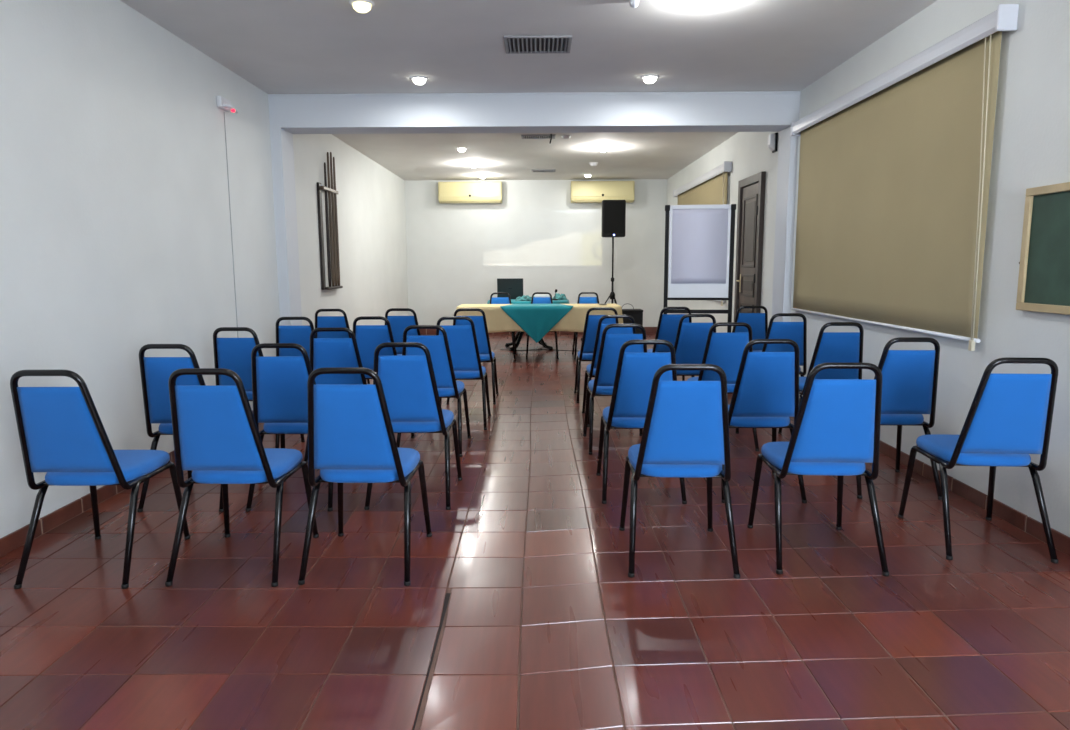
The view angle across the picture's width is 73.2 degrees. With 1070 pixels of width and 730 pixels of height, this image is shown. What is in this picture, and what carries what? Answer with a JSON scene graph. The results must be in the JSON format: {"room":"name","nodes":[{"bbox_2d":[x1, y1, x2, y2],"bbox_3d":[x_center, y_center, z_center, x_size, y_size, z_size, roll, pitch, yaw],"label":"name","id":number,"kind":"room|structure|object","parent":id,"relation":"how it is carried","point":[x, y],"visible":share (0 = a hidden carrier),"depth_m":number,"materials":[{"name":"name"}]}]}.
{"room":"conference room","nodes":[
{"label":"conference room","id":0,"kind":"room"},
{"bbox_2d":[0,0,408,537],"bbox_3d":[-2.609,-0.976,6.160,0.150,3.180,16.250,0,8,0],"label":"wall","id":1,"kind":"structure","parent":0,"point":[115,226],"depth_m":4.55,"materials":[{"name":"paint"}]},
{"bbox_2d":[0,410,252,556],"bbox_3d":[-2.536,0.947,2.853,0.014,0.088,8.870,0,8,0],"label":"baseboard","id":2,"kind":"structure","parent":1,"relation":"attached to","point":[12,541],"depth_m":3.82,"materials":[{"name":"tile"}]},
{"bbox_2d":[216,95,237,112],"bbox_3d":[-2.484,-2.107,5.836,0.112,0.111,0.200,0,8,0],"label":"fire alarm","id":3,"kind":"object","parent":1,"relation":"attached to","point":[223,103],"visible":1,"depth_m":5.79,"materials":[{"name":"white plastic"}]},
{"bbox_2d":[224,112,237,337],"bbox_3d":[-2.532,-0.817,6.049,0.005,2.525,0.007,0,8,0],"label":"conduit","id":4,"kind":"object","parent":1,"relation":"attached to","point":[224,112],"visible":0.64,"depth_m":5.99,"materials":[{"name":"grey"}]},
{"bbox_2d":[317,182,342,289],"bbox_3d":[-2.487,-1.547,8.746,0.075,1.240,0.670,0,8,0],"label":"wall rack","id":5,"kind":"object","parent":1,"relation":"attached to","point":[320,188],"visible":0.95,"depth_m":8.45,"materials":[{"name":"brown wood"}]},
{"bbox_2d":[324,162,330,286],"bbox_3d":[-2.482,-1.672,8.612,0.038,1.460,0.038,0,8,0],"label":"wooden rod","id":6,"kind":"object","parent":5,"relation":"in","point":[325,176],"visible":1,"depth_m":8.61,"materials":[{"name":"brown wood"}]},
{"bbox_2d":[327,152,334,285],"bbox_3d":[-2.482,-1.761,8.741,0.038,1.600,0.038,0,8,0],"label":"wooden rod","id":7,"kind":"object","parent":5,"relation":"in","point":[328,168],"visible":0.98,"depth_m":8.74,"materials":[{"name":"brown wood"}]},
{"bbox_2d":[330,152,337,285],"bbox_3d":[-2.481,-1.788,8.869,0.038,1.620,0.038,0,8,0],"label":"wooden rod","id":8,"kind":"object","parent":5,"relation":"in","point":[331,168],"visible":0.91,"depth_m":8.87,"materials":[{"name":"brown wood"}]},
{"bbox_2d":[325,286,342,289],"bbox_3d":[-2.484,-0.951,8.849,0.075,0.030,0.630,0,8,0],"label":"shelf","id":9,"kind":"object","parent":5,"relation":"attached to","point":[332,287],"depth_m":8.79,"materials":[{"name":"wood"}]},
{"bbox_2d":[333,157,339,285],"bbox_3d":[-2.481,-1.785,8.990,0.038,1.580,0.038,0,8,0],"label":"wooden rod","id":10,"kind":"object","parent":5,"relation":"in","point":[334,175],"visible":0.85,"depth_m":8.98,"materials":[{"name":"brown wood"}]},
{"bbox_2d":[268,91,799,325],"bbox_3d":[-0.005,-1.132,7.203,5.050,2.980,0.340,0,8,0],"label":"archway","id":11,"kind":"object","parent":1,"relation":"attached to","point":[754,108],"depth_m":6.87,"materials":[{"name":"white paint"}]},
{"bbox_2d":[268,91,800,127],"bbox_3d":[-0.011,-2.428,6.845,5.050,0.306,0.012,0,8,0],"label":"trim","id":12,"kind":"structure","parent":1,"relation":"attached to","point":[768,91],"depth_m":6.83,"materials":[{"name":"white paint"}]},
{"bbox_2d":[120,0,936,180],"bbox_3d":[-0.016,-2.510,5.936,5.050,0.100,15.950,0,8,0],"label":"ceiling","id":13,"kind":"structure","parent":0,"point":[277,46],"depth_m":5.52,"materials":[{"name":"paint"}]},
{"bbox_2d":[349,0,374,12],"bbox_3d":[-1.077,-2.226,4.481,0.156,0.054,0.156,0,8,0],"label":"recessed light","id":14,"kind":"object","parent":13,"relation":"in","point":[361,6],"visible":1,"depth_m":4.45,"materials":[{"name":"white glass"}]},
{"bbox_2d":[410,76,427,84],"bbox_3d":[-1.009,-2.477,6.283,0.156,0.054,0.156,0,8,0],"label":"recessed light","id":15,"kind":"object","parent":13,"relation":"in","point":[419,80],"visible":1,"depth_m":6.24,"materials":[{"name":"white glass"}]},
{"bbox_2d":[456,147,466,151],"bbox_3d":[-1.023,-2.998,10.037,0.156,0.054,0.156,0,8,0],"label":"recessed light","id":16,"kind":"object","parent":13,"relation":"in","point":[460,149],"visible":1,"depth_m":10.00,"materials":[{"name":"white glass"}]},
{"bbox_2d":[504,35,571,53],"bbox_3d":[0.022,-2.366,5.325,0.490,0.018,0.400,0,8,0],"label":"ceiling vent","id":17,"kind":"object","parent":13,"relation":"in","point":[519,44],"visible":1,"depth_m":5.31,"materials":[{"name":"silver metal"}]},
{"bbox_2d":[521,135,555,138],"bbox_3d":[0.043,-2.897,9.148,0.430,0.018,0.240,0,8,0],"label":"ceiling vent","id":18,"kind":"object","parent":13,"relation":"in","point":[522,136],"visible":1,"depth_m":9.15,"materials":[{"name":"silver metal"}]},
{"bbox_2d":[531,169,555,171],"bbox_3d":[0.147,-3.357,12.456,0.420,0.018,0.260,0,8,0],"label":"ceiling vent","id":19,"kind":"object","parent":13,"relation":"in","point":[533,170],"visible":1,"depth_m":12.43,"materials":[{"name":"silver metal"}]},
{"bbox_2d":[562,135,569,139],"bbox_3d":[0.393,-2.880,9.109,0.110,0.045,0.110,0,8,0],"label":"smoke detector","id":20,"kind":"object","parent":13,"relation":"attached to","point":[565,137],"visible":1,"depth_m":9.07,"materials":[{"name":"white plastic"}]},
{"bbox_2d":[597,146,608,151],"bbox_3d":[0.947,-3.001,10.028,0.156,0.062,0.156,0,8,0],"label":"recessed light","id":21,"kind":"object","parent":13,"relation":"in","point":[601,148],"visible":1,"depth_m":9.98,"materials":[{"name":"white glass"}]},
{"bbox_2d":[629,0,638,7],"bbox_3d":[0.613,-2.234,4.452,0.060,0.045,0.060,0,8,0],"label":"smoke detector","id":22,"kind":"object","parent":13,"relation":"attached to","point":[633,3],"visible":1,"depth_m":4.43,"materials":[{"name":"white plastic"}]},
{"bbox_2d":[641,74,658,83],"bbox_3d":[1.001,-2.484,6.274,0.156,0.054,0.156,0,8,0],"label":"recessed light","id":23,"kind":"object","parent":13,"relation":"in","point":[650,78],"visible":1,"depth_m":6.23,"materials":[{"name":"white glass"}]},
{"bbox_2d":[0,334,1069,729],"bbox_3d":[-0.003,0.550,6.361,5.056,0.121,15.956,0,8,0],"label":"floor","id":24,"kind":"structure","parent":0,"point":[521,609],"depth_m":2.92,"materials":[{"name":"tile"}]},
{"bbox_2d":[10,370,190,589],"bbox_3d":[-1.983,0.448,3.274,0.488,0.949,0.622,0,8,0],"label":"chair","id":25,"kind":"object","parent":24,"relation":"on","point":[63,435],"visible":1,"depth_m":3.06,"materials":[{"name":"blue fabric"}]},
{"bbox_2d":[137,344,222,512],"bbox_3d":[-1.979,0.316,4.225,0.488,0.949,0.622,0,8,1],"label":"chair","id":26,"kind":"object","parent":24,"relation":"on","point":[155,372],"visible":0.38,"depth_m":3.94,"materials":[{"name":"blue fabric"}]},
{"bbox_2d":[165,368,318,586],"bbox_3d":[-1.343,0.443,3.291,0.488,0.949,0.622,0,8,1],"label":"chair","id":27,"kind":"object","parent":24,"relation":"on","point":[216,436],"visible":0.99,"depth_m":3.07,"materials":[{"name":"blue fabric"}]},
{"bbox_2d":[213,327,304,447],"bbox_3d":[-2.045,0.172,5.265,0.488,0.949,0.622,0,8,1],"label":"chair","id":28,"kind":"object","parent":24,"relation":"on","point":[234,354],"visible":0.34,"depth_m":4.98,"materials":[{"name":"blue fabric"}]},
{"bbox_2d":[245,343,332,511],"bbox_3d":[-1.379,0.312,4.232,0.488,0.949,0.622,0,8,0],"label":"chair","id":29,"kind":"object","parent":24,"relation":"on","point":[279,383],"visible":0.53,"depth_m":3.97,"materials":[{"name":"blue fabric"}]},
{"bbox_2d":[276,317,316,359],"bbox_3d":[-1.980,0.034,6.255,0.488,0.949,0.622,0,8,-1],"label":"chair","id":30,"kind":"object","parent":24,"relation":"on","point":[300,335],"visible":0.23,"depth_m":5.95,"materials":[{"name":"blue fabric"}]},
{"bbox_2d":[304,327,372,463],"bbox_3d":[-1.369,0.177,5.202,0.488,0.949,0.622,0,8,-1],"label":"chair","id":31,"kind":"object","parent":24,"relation":"on","point":[324,352],"visible":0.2,"depth_m":4.91,"materials":[{"name":"blue fabric"}]},
{"bbox_2d":[315,309,369,383],"bbox_3d":[-1.985,-0.115,7.325,0.488,0.949,0.622,0,8,-1],"label":"chair","id":32,"kind":"object","parent":24,"relation":"on","point":[320,321],"visible":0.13,"depth_m":7.01,"materials":[{"name":"blue fabric"}]},
{"bbox_2d":[298,367,431,585],"bbox_3d":[-0.773,0.439,3.298,0.488,0.949,0.622,0,8,2],"label":"chair","id":33,"kind":"object","parent":24,"relation":"on","point":[351,438],"visible":1,"depth_m":3.07,"materials":[{"name":"blue fabric"}]},
{"bbox_2d":[353,316,396,381],"bbox_3d":[-1.340,0.031,6.252,0.488,0.949,0.622,0,8,0],"label":"chair","id":34,"kind":"object","parent":24,"relation":"on","point":[368,337],"visible":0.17,"depth_m":5.96,"materials":[{"name":"blue fabric"}]},
{"bbox_2d":[385,308,420,355],"bbox_3d":[-1.301,-0.122,7.351,0.488,0.949,0.622,0,8,1],"label":"chair","id":35,"kind":"object","parent":24,"relation":"on","point":[398,324],"visible":0.23,"depth_m":7.04,"materials":[{"name":"blue fabric"}]},
{"bbox_2d":[364,342,461,509],"bbox_3d":[-0.714,0.307,4.248,0.488,0.949,0.622,0,8,1],"label":"chair","id":36,"kind":"object","parent":24,"relation":"on","point":[409,385],"visible":0.75,"depth_m":4.00,"materials":[{"name":"blue fabric"}]},
{"bbox_2d":[396,325,470,456],"bbox_3d":[-0.759,0.152,5.368,0.488,0.949,0.622,0,8,2],"label":"chair","id":37,"kind":"object","parent":24,"relation":"on","point":[438,345],"visible":0.61,"depth_m":5.11,"materials":[{"name":"blue fabric"}]},
{"bbox_2d":[436,316,490,429],"bbox_3d":[-0.645,0.036,6.199,0.488,0.949,0.622,0,8,0],"label":"chair","id":38,"kind":"object","parent":24,"relation":"on","point":[462,339],"visible":0.61,"depth_m":5.95,"materials":[{"name":"blue fabric"}]},
{"bbox_2d":[446,308,498,404],"bbox_3d":[-0.631,-0.117,7.299,0.488,0.949,0.622,0,8,0],"label":"chair","id":39,"kind":"object","parent":24,"relation":"on","point":[486,355],"visible":0.49,"depth_m":7.05,"materials":[{"name":"blue fabric"}]},
{"bbox_2d":[489,292,516,358],"bbox_3d":[-0.526,-0.593,10.720,0.488,0.949,0.622,0,8,0],"label":"chair","id":40,"kind":"object","parent":24,"relation":"on","point":[493,300],"visible":0.3,"depth_m":10.91,"materials":[{"name":"blue fabric"}]},
{"bbox_2d":[505,331,552,350],"bbox_3d":[-0.106,-0.672,11.841,1.280,0.794,1.280,0,8,0],"label":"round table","id":41,"kind":"object","parent":24,"relation":"on","point":[518,337],"visible":0.34,"depth_m":11.68,"materials":[{"name":"black metal"}]},
{"bbox_2d":[487,298,569,303],"bbox_3d":[-0.107,-0.912,11.807,1.422,0.320,1.422,0,8,0],"label":"tablecloth","id":42,"kind":"object","parent":41,"relation":"on","point":[513,301],"visible":0.14,"depth_m":11.31,"materials":[{"name":"teal fabric"}]},
{"bbox_2d":[497,278,522,298],"bbox_3d":[-0.407,-1.273,11.999,0.430,0.342,0.323,0,8,0],"label":"laptop","id":43,"kind":"object","parent":42,"relation":"on","point":[513,286],"visible":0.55,"depth_m":11.86,"materials":[{"name":"black plastic"}]},
{"bbox_2d":[515,295,531,300],"bbox_3d":[-0.137,-1.062,11.381,0.352,0.091,0.207,0,8,0],"label":"folded cloth","id":44,"kind":"object","parent":42,"relation":"on","point":[524,297],"visible":0.76,"depth_m":11.32,"materials":[{"name":"teal fabric"}]},
{"bbox_2d":[534,294,549,296],"bbox_3d":[0.121,-1.091,11.589,0.260,0.085,0.218,0,8,0],"label":"projector","id":45,"kind":"object","parent":42,"relation":"on","point":[535,295],"visible":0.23,"depth_m":11.48,"materials":[{"name":"white plastic"}]},
{"bbox_2d":[553,293,566,299],"bbox_3d":[0.402,-1.123,11.759,0.244,0.103,0.289,0,8,0],"label":"folded cloth","id":46,"kind":"object","parent":42,"relation":"on","point":[558,296],"visible":0.96,"depth_m":11.67,"materials":[{"name":"teal fabric"}]},
{"bbox_2d":[526,292,558,358],"bbox_3d":[0.104,-0.595,10.717,0.488,0.949,0.622,0,8,0],"label":"chair","id":47,"kind":"object","parent":24,"relation":"on","point":[534,300],"visible":0.36,"depth_m":10.90,"materials":[{"name":"blue fabric"}]},
{"bbox_2d":[516,349,571,350],"bbox_3d":[0.386,-0.227,11.469,1.915,0.010,0.257,2,8,17],"label":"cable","id":48,"kind":"object","parent":24,"relation":"on","point":[534,349],"visible":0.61,"depth_m":11.55,"materials":[{"name":"black rubber"}]},
{"bbox_2d":[572,292,598,358],"bbox_3d":[0.809,-0.598,10.714,0.488,0.949,0.622,0,8,0],"label":"chair","id":49,"kind":"object","parent":24,"relation":"on","point":[581,300],"visible":0.27,"depth_m":10.90,"materials":[{"name":"blue fabric"}]},
{"bbox_2d":[574,307,618,402],"bbox_3d":[0.655,-0.129,7.342,0.488,0.949,0.622,0,8,0],"label":"chair","id":50,"kind":"object","parent":24,"relation":"on","point":[591,321],"visible":0.48,"depth_m":7.09,"materials":[{"name":"blue fabric"}]},
{"bbox_2d":[581,237,616,340],"bbox_3d":[1.261,-1.358,12.925,0.868,1.843,0.984,0,8,0],"label":"speaker stand","id":51,"kind":"object","parent":24,"relation":"on","point":[612,294],"visible":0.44,"depth_m":12.89,"materials":[{"name":"black metal"}]},
{"bbox_2d":[601,200,625,236],"bbox_3d":[1.386,-2.588,12.755,0.410,0.635,0.348,0,8,0],"label":"loudspeaker","id":52,"kind":"object","parent":51,"relation":"on","point":[613,211],"visible":1,"depth_m":12.59,"materials":[{"name":"black plastic"}]},
{"bbox_2d":[582,315,635,426],"bbox_3d":[0.675,0.016,6.302,0.488,0.949,0.622,0,8,-1],"label":"chair","id":53,"kind":"object","parent":24,"relation":"on","point":[590,371],"visible":0.41,"depth_m":6.01,"materials":[{"name":"blue fabric"}]},
{"bbox_2d":[583,324,646,454],"bbox_3d":[0.627,0.140,5.411,0.488,0.949,0.622,0,8,-1],"label":"chair","id":54,"kind":"object","parent":24,"relation":"on","point":[610,346],"visible":0.63,"depth_m":5.15,"materials":[{"name":"blue fabric"}]},
{"bbox_2d":[622,309,642,333],"bbox_3d":[1.450,-0.504,10.979,0.350,0.685,0.310,0,8,0],"label":"equipment case","id":55,"kind":"object","parent":24,"relation":"on","point":[637,314],"visible":0.2,"depth_m":10.80,"materials":[{"name":"black plastic"}]},
{"bbox_2d":[596,340,686,503],"bbox_3d":[0.631,0.289,4.331,0.488,0.949,0.622,0,8,1],"label":"chair","id":56,"kind":"object","parent":24,"relation":"on","point":[635,372],"visible":0.61,"depth_m":4.08,"materials":[{"name":"blue fabric"}]},
{"bbox_2d":[647,307,693,380],"bbox_3d":[1.380,-0.141,7.408,0.488,0.949,0.622,0,8,-1],"label":"chair","id":57,"kind":"object","parent":24,"relation":"on","point":[668,324],"visible":0.29,"depth_m":7.12,"materials":[{"name":"blue fabric"}]},
{"bbox_2d":[619,364,739,578],"bbox_3d":[0.662,0.425,3.355,0.488,0.949,0.622,0,8,2],"label":"chair","id":58,"kind":"object","parent":24,"relation":"on","point":[685,434],"visible":1,"depth_m":3.13,"materials":[{"name":"blue fabric"}]},
{"bbox_2d":[674,314,715,375],"bbox_3d":[1.361,0.003,6.368,0.488,0.949,0.622,0,8,-1],"label":"chair","id":59,"kind":"object","parent":24,"relation":"on","point":[691,338],"visible":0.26,"depth_m":6.09,"materials":[{"name":"blue fabric"}]},
{"bbox_2d":[663,204,735,332],"bbox_3d":[1.770,-0.726,7.827,0.742,1.990,0.600,1,8,7],"label":"flip chart","id":60,"kind":"object","parent":24,"relation":"on","point":[699,239],"visible":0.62,"depth_m":7.74,"materials":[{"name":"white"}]},
{"bbox_2d":[667,298,728,299],"bbox_3d":[1.769,-0.718,7.819,0.650,0.025,0.042,1,8,7],"label":"tray","id":61,"kind":"object","parent":60,"relation":"on","point":[667,298],"depth_m":7.80,"materials":[{"name":"black metal"}]},
{"bbox_2d":[687,322,758,450],"bbox_3d":[1.406,0.126,5.486,0.488,0.949,0.622,0,8,1],"label":"chair","id":62,"kind":"object","parent":24,"relation":"on","point":[723,350],"visible":0.38,"depth_m":5.21,"materials":[{"name":"blue fabric"}]},
{"bbox_2d":[732,306,767,351],"bbox_3d":[2.175,-0.161,7.523,0.488,0.949,0.622,0,8,1],"label":"chair","id":63,"kind":"object","parent":24,"relation":"on","point":[758,322],"visible":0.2,"depth_m":7.22,"materials":[{"name":"blue fabric"}]},
{"bbox_2d":[721,339,806,502],"bbox_3d":[1.321,0.286,4.338,0.488,0.949,0.622,0,8,1],"label":"chair","id":64,"kind":"object","parent":24,"relation":"on","point":[766,389],"visible":0.66,"depth_m":4.09,"materials":[{"name":"blue fabric"}]},
{"bbox_2d":[762,313,806,376],"bbox_3d":[2.150,-0.006,6.414,0.488,0.949,0.622,0,8,2],"label":"chair","id":65,"kind":"object","parent":24,"relation":"on","point":[795,331],"visible":0.3,"depth_m":6.12,"materials":[{"name":"blue fabric"}]},
{"bbox_2d":[747,363,888,576],"bbox_3d":[1.327,0.419,3.377,0.488,0.949,0.622,0,8,3],"label":"chair","id":66,"kind":"object","parent":24,"relation":"on","point":[836,431],"visible":1,"depth_m":3.15,"materials":[{"name":"blue fabric"}]},
{"bbox_2d":[778,322,863,433],"bbox_3d":[2.196,0.126,5.463,0.488,0.949,0.622,0,8,2],"label":"chair","id":67,"kind":"object","parent":24,"relation":"on","point":[831,347],"visible":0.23,"depth_m":5.18,"materials":[{"name":"blue fabric"}]},
{"bbox_2d":[856,337,941,499],"bbox_3d":[2.141,0.274,4.393,0.488,0.949,0.622,0,8,3],"label":"chair","id":68,"kind":"object","parent":24,"relation":"on","point":[909,377],"visible":0.64,"depth_m":4.14,"materials":[{"name":"blue fabric"}]},
{"bbox_2d":[898,357,1058,563],"bbox_3d":[2.172,0.397,3.512,0.488,0.949,0.622,0,8,5],"label":"chair","id":69,"kind":"object","parent":24,"relation":"on","point":[1009,417],"visible":1,"depth_m":3.29,"materials":[{"name":"blue fabric"}]},
{"bbox_3d":[0.058,-0.482,10.534,2.280,0.777,0.640,0,8,0],"label":"folding table","id":70,"kind":"object","parent":24,"relation":"on","visible":0},
{"bbox_2d":[456,304,622,332],"bbox_3d":[0.051,-0.682,10.498,2.448,0.383,0.832,0,8,0],"label":"tablecloth","id":71,"kind":"object","parent":70,"relation":"on","point":[497,320],"visible":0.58,"depth_m":10.16,"materials":[{"name":"beige fabric"}]},
{"bbox_2d":[500,304,572,342],"bbox_3d":[0.028,-0.613,10.457,1.030,0.519,0.679,0,8,0],"label":"cloth","id":72,"kind":"object","parent":71,"relation":"on","point":[536,320],"visible":1,"depth_m":10.12,"materials":[{"name":"teal fabric"}]},
{"bbox_2d":[405,179,666,326],"bbox_3d":[0.025,-2.093,14.121,5.050,3.180,0.150,0,8,0],"label":"wall","id":73,"kind":"structure","parent":0,"point":[457,253],"depth_m":14.02,"materials":[{"name":"paint"}]},
{"bbox_2d":[438,181,501,202],"bbox_3d":[-1.237,-3.301,13.771,1.200,0.399,0.222,0,8,0],"label":"air conditioner","id":74,"kind":"object","parent":73,"relation":"attached to","point":[475,191],"visible":1,"depth_m":13.67,"materials":[{"name":"beige plastic"}]},
{"bbox_2d":[419,327,656,334],"bbox_3d":[0.030,-0.673,14.236,5.022,0.143,0.014,0,8,0],"label":"baseboard","id":75,"kind":"structure","parent":73,"relation":"attached to","point":[649,330],"depth_m":14.23,"materials":[{"name":"tile"}]},
{"bbox_2d":[571,181,634,202],"bbox_3d":[1.288,-3.310,13.759,1.200,0.399,0.222,0,8,0],"label":"air conditioner","id":76,"kind":"object","parent":73,"relation":"attached to","point":[581,191],"visible":0.97,"depth_m":13.66,"materials":[{"name":"beige plastic"}]},
{"bbox_2d":[667,0,1069,536],"bbox_3d":[2.591,-0.995,6.136,0.150,3.180,16.250,0,8,0],"label":"wall","id":77,"kind":"structure","parent":0,"point":[1031,140],"depth_m":3.89,"materials":[{"name":"paint"}]},
{"bbox_2d":[673,161,731,305],"bbox_3d":[2.484,-1.931,11.079,0.104,1.856,3.510,0,8,0],"label":"roller blind","id":78,"kind":"object","parent":77,"relation":"attached to","point":[710,188],"visible":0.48,"depth_m":10.29,"materials":[{"name":"beige fabric"}]},
{"bbox_2d":[727,175,729,203],"bbox_3d":[2.528,-1.894,11.084,0.016,1.600,3.300,0,8,0],"label":"window","id":79,"kind":"structure","parent":77,"relation":"in","point":[729,175],"depth_m":9.38,"materials":[{"name":"white plastic"}]},
{"bbox_2d":[734,171,765,320],"bbox_3d":[2.487,-1.005,8.467,0.079,2.360,0.910,0,8,0],"label":"door","id":80,"kind":"structure","parent":77,"relation":"in","point":[751,190],"depth_m":8.36,"materials":[{"name":"brown wood"}]},
{"bbox_2d":[767,133,777,152],"bbox_3d":[2.480,-2.322,7.522,0.075,0.188,0.116,0,8,0],"label":"wall sensor","id":81,"kind":"object","parent":77,"relation":"attached to","point":[772,144],"visible":1,"depth_m":7.47,"materials":[{"name":"white plastic"}]},
{"bbox_2d":[791,4,1018,350],"bbox_3d":[2.459,-1.178,5.369,0.104,1.816,3.090,0,8,0],"label":"roller blind","id":82,"kind":"object","parent":77,"relation":"attached to","point":[895,170],"visible":1,"depth_m":4.78,"materials":[{"name":"beige fabric"}]},
{"bbox_2d":[879,440,1069,555],"bbox_3d":[2.500,0.928,2.829,0.014,0.088,8.870,0,8,0],"label":"baseboard","id":83,"kind":"structure","parent":77,"relation":"attached to","point":[1029,525],"depth_m":3.92,"materials":[{"name":"tile"}]},
{"bbox_2d":[1016,182,1069,314],"bbox_3d":[2.486,-0.523,3.216,0.035,0.610,0.936,0,8,0],"label":"chalkboard","id":84,"kind":"object","parent":77,"relation":"attached to","point":[1044,267],"visible":1,"depth_m":3.50,"materials":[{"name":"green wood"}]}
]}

